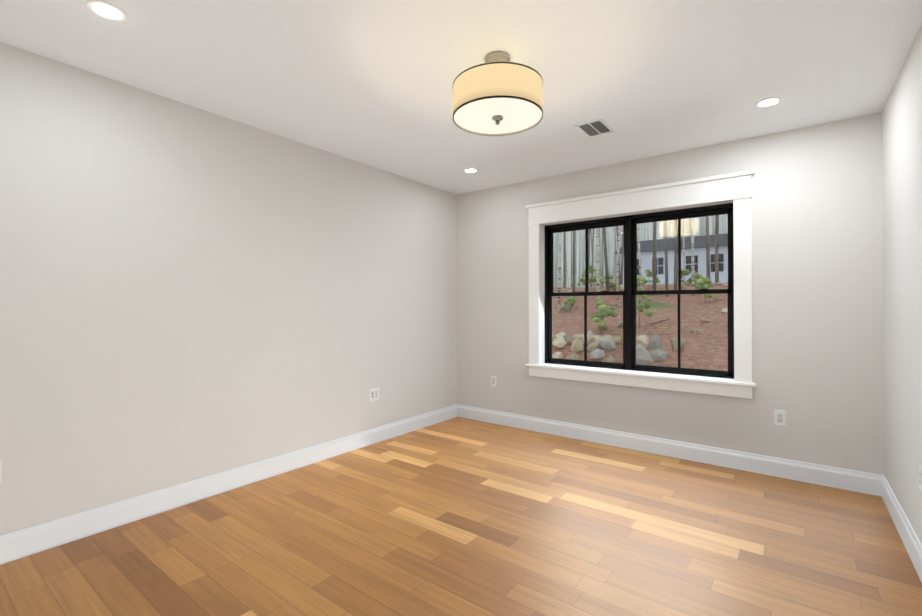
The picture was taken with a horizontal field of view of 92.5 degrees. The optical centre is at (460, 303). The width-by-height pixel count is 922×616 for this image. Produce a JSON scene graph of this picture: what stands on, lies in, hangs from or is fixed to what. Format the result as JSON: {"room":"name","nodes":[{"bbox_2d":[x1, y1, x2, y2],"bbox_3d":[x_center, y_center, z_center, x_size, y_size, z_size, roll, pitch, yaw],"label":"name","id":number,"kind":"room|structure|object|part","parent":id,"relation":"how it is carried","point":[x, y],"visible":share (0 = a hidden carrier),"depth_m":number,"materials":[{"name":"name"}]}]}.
{"room":"empty bedroom","nodes":[
{"label":"empty bedroom","id":0,"kind":"room"},
{"bbox_2d":[0,42,456,534],"bbox_3d":[-1.349,0.004,3.420,0.200,2.500,4.460,0,-1,37],"label":"wall","id":1,"kind":"structure","parent":0,"point":[188,293],"depth_m":2.75,"materials":[{"name":"beige paint"}]},
{"bbox_2d":[0,460,1,483],"bbox_3d":[-2.221,0.806,2.084,0.008,0.115,0.070,0,-1,37],"label":"electrical outlet","id":2,"kind":"object","parent":1,"relation":"attached to","point":[0,470],"visible":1,"depth_m":2.11,"materials":[{"name":"white plastic"}]},
{"bbox_2d":[0,404,456,564],"bbox_3d":[-1.263,1.186,3.345,0.016,0.135,4.060,0,-1,37],"label":"baseboard","id":3,"kind":"structure","parent":1,"relation":"attached to","point":[24,542],"depth_m":2.73,"materials":[{"name":"white paint"}]},
{"bbox_2d":[369,387,378,401],"bbox_3d":[-0.784,0.821,3.989,0.008,0.115,0.116,0,-1,37],"label":"electrical outlet","id":4,"kind":"object","parent":1,"relation":"attached to","point":[373,394],"visible":1,"depth_m":3.98,"materials":[{"name":"white plastic"}]},
{"bbox_2d":[0,417,921,615],"bbox_3d":[0.128,1.305,2.295,3.900,0.120,4.460,0,-1,37],"label":"floor","id":5,"kind":"structure","parent":0,"point":[457,516],"depth_m":2.27,"materials":[{"name":"brown wood"}]},
{"bbox_2d":[0,0,921,194],"bbox_3d":[0.128,-1.315,2.316,3.900,0.120,4.460,0,-1,37],"label":"ceiling","id":6,"kind":"structure","parent":0,"point":[368,82],"depth_m":2.31,"materials":[{"name":"white paint"}]},
{"bbox_2d":[86,0,127,21],"bbox_3d":[-1.518,-1.256,1.892,0.139,0.006,0.139,0,-1,37],"label":"recessed light","id":7,"kind":"object","parent":6,"relation":"in","point":[106,10],"visible":1,"depth_m":1.89,"materials":[{"name":"white paint"}]},
{"bbox_2d":[463,168,477,172],"bbox_3d":[0.090,-1.238,4.100,0.139,0.006,0.139,0,-1,37],"label":"recessed light","id":8,"kind":"object","parent":6,"relation":"in","point":[470,170],"visible":1,"depth_m":4.10,"materials":[{"name":"white paint"}]},
{"bbox_2d":[453,51,542,135],"bbox_3d":[0.187,-1.085,2.256,0.463,0.340,0.463,0,-1,37],"label":"drum pendant light","id":9,"kind":"object","parent":6,"relation":"hanging from","point":[497,93],"visible":1,"depth_m":2.12,"materials":[{"name":"beige fabric"}]},
{"bbox_2d":[454,98,541,133],"bbox_3d":[0.187,-0.959,2.255,0.447,0.004,0.447,0,-1,37],"label":"diffuser","id":10,"kind":"object","parent":9,"relation":"attached to","point":[471,115],"depth_m":2.23,"materials":[{"name":"white glass"}]},
{"bbox_2d":[575,118,613,137],"bbox_3d":[0.952,-1.245,3.137,0.190,0.006,0.270,0,-1,37],"label":"ceiling vent","id":11,"kind":"object","parent":6,"relation":"in","point":[597,127],"visible":1,"depth_m":3.13,"materials":[{"name":"white metal"}]},
{"bbox_2d":[755,97,781,107],"bbox_3d":[1.907,-1.249,2.739,0.139,0.006,0.139,0,-1,37],"label":"recessed light","id":12,"kind":"object","parent":6,"relation":"in","point":[768,102],"visible":1,"depth_m":2.74,"materials":[{"name":"white paint"}]},
{"bbox_2d":[457,112,883,474],"bbox_3d":[1.411,0.009,4.006,3.500,2.500,0.200,0,-1,37],"label":"wall","id":13,"kind":"structure","parent":0,"point":[817,294],"depth_m":3.24,"materials":[{"name":"beige paint"}]},
{"bbox_2d":[491,375,495,386],"bbox_3d":[0.344,0.819,4.674,0.070,0.115,0.008,0,-1,37],"label":"electrical outlet","id":14,"kind":"object","parent":13,"relation":"attached to","point":[493,381],"depth_m":4.67,"materials":[{"name":"white plastic"}]},
{"bbox_2d":[525,170,755,398],"bbox_3d":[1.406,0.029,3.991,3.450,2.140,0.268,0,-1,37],"label":"window unit","id":15,"kind":"structure","parent":13,"relation":"in","point":[730,195],"depth_m":3.82,"materials":[{"name":"white paint"}]},
{"bbox_3d":[1.528,-0.090,3.991,1.534,1.271,0.038,0,-1,37],"label":"glass","id":16,"kind":"part","parent":15,"relation":"part of","materials":[{"name":"clear glass"}]},
{"bbox_3d":[1.526,-0.099,3.988,1.646,1.385,0.082,0,-1,37],"label":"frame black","id":17,"kind":"part","parent":15,"relation":"part of","materials":[{"name":"black metal"}]},
{"bbox_2d":[457,404,882,496],"bbox_3d":[1.346,1.191,3.910,3.500,0.135,0.016,0,-1,37],"label":"baseboard","id":18,"kind":"structure","parent":13,"relation":"attached to","point":[851,480],"depth_m":3.50,"materials":[{"name":"white paint"}]},
{"bbox_2d":[774,409,785,426],"bbox_3d":[2.308,0.827,3.191,0.070,0.115,0.008,0,-1,37],"label":"electrical outlet","id":19,"kind":"object","parent":13,"relation":"attached to","point":[779,417],"depth_m":3.19,"materials":[{"name":"white plastic"}]},
{"bbox_2d":[882,24,921,543],"bbox_3d":[1.605,-0.014,1.191,0.200,2.500,4.460,0,-1,37],"label":"wall","id":20,"kind":"structure","parent":0,"point":[902,214],"depth_m":2.32,"materials":[{"name":"beige paint"}]},
{"bbox_2d":[881,475,921,582],"bbox_3d":[1.519,1.169,1.247,0.016,0.135,4.060,0,-1,37],"label":"baseboard","id":21,"kind":"structure","parent":20,"relation":"attached to","point":[909,538],"depth_m":2.29,"materials":[{"name":"white paint"}]},
{"bbox_2d":[919,464,921,491],"bbox_3d":[2.098,0.797,2.011,0.008,0.115,0.070,0,-1,37],"label":"electrical outlet","id":22,"kind":"object","parent":20,"relation":"attached to","point":[920,477],"visible":1,"depth_m":2.01,"materials":[{"name":"white plastic"}]},
{"label":"outside","id":23,"kind":"structure","parent":0,"visible":0},
{"bbox_2d":[553,214,727,287],"bbox_3d":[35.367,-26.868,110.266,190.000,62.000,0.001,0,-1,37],"label":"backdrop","id":24,"kind":"structure","parent":23,"point":[697,231],"depth_m":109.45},
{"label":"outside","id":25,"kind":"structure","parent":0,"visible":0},
{"bbox_2d":[552,283,727,370],"bbox_3d":[10.780,0.243,40.917,54.000,3.631,69.980,0,-1,37],"label":"hillside","id":26,"kind":"structure","parent":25,"point":[711,340],"depth_m":10.86,"materials":[{"name":"brown soil"}]},
{"bbox_2d":[562,265,713,332],"bbox_3d":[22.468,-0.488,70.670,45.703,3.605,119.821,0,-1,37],"label":"saplings","id":27,"kind":"object","parent":26,"relation":"on","point":[705,282],"depth_m":12.19,"materials":[{"name":"green plant"}]},
{"bbox_2d":[554,215,722,296],"bbox_3d":[12.093,-9.183,57.786,48.619,19.451,81.805,0,-1,37],"label":"trunks","id":28,"kind":"object","parent":26,"relation":"on","point":[654,257],"depth_m":15.61,"materials":[{"name":"grey plant"}]},
{"bbox_2d":[552,282,727,364],"bbox_3d":[4.081,0.466,12.329,7.845,2.670,14.159,0,-1,20],"label":"fieldstone","id":29,"kind":"object","parent":26,"relation":"on","point":[642,356],"depth_m":8.18,"materials":[{"name":"grey stone"}]},
{"bbox_2d":[614,233,727,284],"bbox_3d":[20.993,-3.256,38.709,12.700,5.600,9.950,0,-1,37],"label":"house","id":30,"kind":"structure","parent":26,"relation":"on","point":[723,266],"depth_m":36.95,"materials":[{"name":"white"}]}
]}

